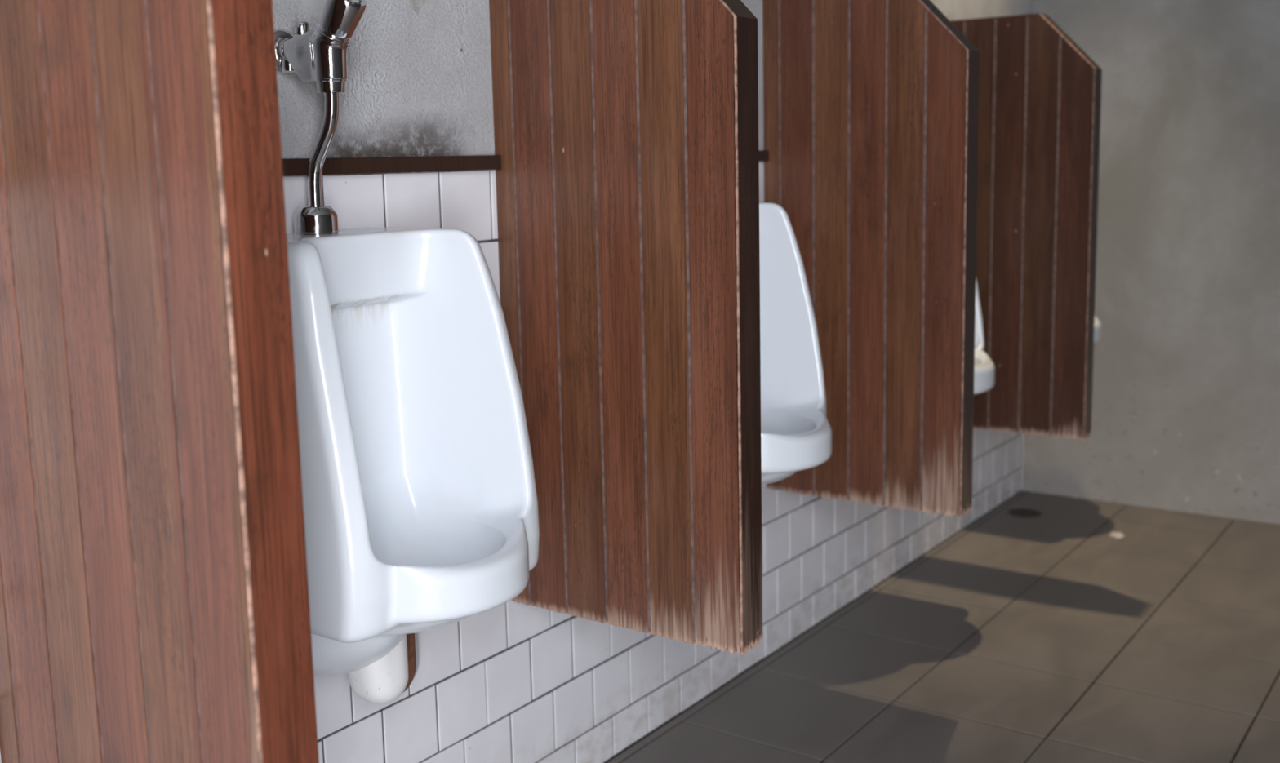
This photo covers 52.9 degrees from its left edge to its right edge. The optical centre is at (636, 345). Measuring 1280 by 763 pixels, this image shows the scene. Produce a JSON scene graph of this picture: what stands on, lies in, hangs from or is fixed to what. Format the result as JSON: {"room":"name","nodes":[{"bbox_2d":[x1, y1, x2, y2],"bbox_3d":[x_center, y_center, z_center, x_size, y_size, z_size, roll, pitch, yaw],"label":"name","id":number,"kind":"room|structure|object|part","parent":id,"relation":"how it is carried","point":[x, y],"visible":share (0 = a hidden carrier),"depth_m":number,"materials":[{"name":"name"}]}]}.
{"room":"public restroom","nodes":[
{"label":"public restroom","id":0,"kind":"room"},
{"bbox_2d":[0,0,1033,762],"bbox_3d":[-0.309,-0.570,1.732,0.150,2.700,4.810,5,10,35],"label":"wall","id":1,"kind":"structure","parent":0,"point":[511,682],"depth_m":1.84,"materials":[{"name":"tile"}]},
{"bbox_2d":[0,0,319,762],"bbox_3d":[-0.452,0.027,1.115,0.407,0.934,0.060,5,10,35],"label":"partition","id":2,"kind":"object","parent":1,"relation":"attached to","point":[154,600],"depth_m":1.04,"materials":[{"name":"brown wood"}]},
{"bbox_2d":[281,155,501,176],"bbox_3d":[-0.397,-0.210,1.509,0.014,0.020,0.700,5,10,35],"label":"trim","id":3,"kind":"structure","parent":1,"relation":"attached to","point":[331,166],"depth_m":1.62,"materials":[{"name":"brown wood"}]},
{"bbox_2d":[286,226,539,704],"bbox_3d":[-0.271,0.174,1.481,0.300,0.604,0.311,5,10,35],"label":"urinal","id":4,"kind":"object","parent":1,"relation":"attached to","point":[420,500],"visible":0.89,"depth_m":1.53,"materials":[{"name":"white ceramic"}]},
{"bbox_2d":[274,0,366,235],"bbox_3d":[-0.354,-0.263,1.457,0.134,0.274,0.057,5,10,35],"label":"valve","id":5,"kind":"object","parent":4,"relation":"attached to","point":[318,55],"visible":1,"depth_m":1.44,"materials":[{"name":"silver metal"}]},
{"bbox_3d":[-0.325,-0.367,1.419,0.057,0.057,0.043,5,10,35],"label":"push knob","id":6,"kind":"part","parent":5,"relation":"part of","materials":[{"name":"silver metal"}]},
{"bbox_3d":[-0.323,0.382,1.664,0.032,0.143,0.094,5,10,35],"label":"backing plate","id":7,"kind":"part","parent":4,"relation":"part of","materials":[{"name":"metal"}]},
{"bbox_2d":[488,0,763,656],"bbox_3d":[-0.018,-0.072,1.728,0.394,0.935,0.056,5,10,35],"label":"partition","id":8,"kind":"object","parent":1,"relation":"attached to","point":[626,131],"depth_m":1.69,"materials":[{"name":"brown wood"}]},
{"bbox_2d":[758,150,768,161],"bbox_3d":[0.039,-0.308,2.114,0.014,0.020,0.693,5,10,35],"label":"trim","id":9,"kind":"structure","parent":1,"relation":"attached to","point":[763,155],"depth_m":2.37,"materials":[{"name":"brown wood"}]},
{"bbox_2d":[759,202,831,484],"bbox_3d":[0.167,0.076,2.088,0.300,0.604,0.311,5,10,35],"label":"urinal","id":10,"kind":"object","parent":1,"relation":"attached to","point":[796,431],"visible":0.12,"depth_m":2.14,"materials":[{"name":"white ceramic"}]},
{"bbox_2d":[762,0,979,518],"bbox_3d":[0.415,-0.171,2.329,0.394,0.933,0.057,5,10,35],"label":"partition","id":11,"kind":"object","parent":1,"relation":"attached to","point":[871,107],"depth_m":2.28,"materials":[{"name":"brown wood"}]},
{"bbox_2d":[973,276,995,394],"bbox_3d":[0.591,-0.020,2.676,0.300,0.604,0.311,5,10,35],"label":"urinal","id":12,"kind":"object","parent":1,"relation":"attached to","point":[984,368],"visible":0.03,"depth_m":2.65,"materials":[{"name":"white ceramic"}]},
{"bbox_2d":[950,13,1102,440],"bbox_3d":[0.833,-0.265,2.909,0.395,0.932,0.055,5,10,35],"label":"partition","id":13,"kind":"object","parent":1,"relation":"attached to","point":[1040,91],"depth_m":2.84,"materials":[{"name":"brown wood"}]},
{"bbox_2d":[1093,315,1101,343],"bbox_3d":[1.026,-0.118,3.281,0.300,0.604,0.311,5,10,35],"label":"urinal","id":14,"kind":"object","parent":1,"relation":"attached to","point":[1097,328],"visible":0.02,"depth_m":3.20,"materials":[{"name":"white ceramic"}]},
{"bbox_2d":[604,488,1279,762],"bbox_3d":[0.030,0.993,0.188,2.590,0.060,7.310,5,10,35],"label":"floor","id":15,"kind":"structure","parent":0,"point":[1051,637],"depth_m":2.49,"materials":[{"name":"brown tile"}]},
{"bbox_2d":[1007,508,1041,518],"bbox_3d":[1.053,0.454,3.497,0.090,0.002,0.090,5,10,35],"label":"floor drain","id":16,"kind":"object","parent":15,"relation":"on","point":[1019,513],"visible":1,"depth_m":3.49,"materials":[{"name":"metal"}]},
{"bbox_2d":[1109,532,1124,538],"bbox_3d":[1.220,0.481,3.273,0.032,0.004,0.048,5,10,35],"label":"paper scrap","id":17,"kind":"object","parent":15,"relation":"on","point":[1117,535],"visible":1,"depth_m":3.27,"materials":[{"name":"white paper"}]},
{"bbox_2d":[1022,0,1279,524],"bbox_3d":[2.101,-0.770,2.903,2.400,2.650,0.120,5,10,35],"label":"wall","id":18,"kind":"structure","parent":0,"point":[1185,410],"depth_m":3.39,"materials":[{"name":"concrete"}]}
]}

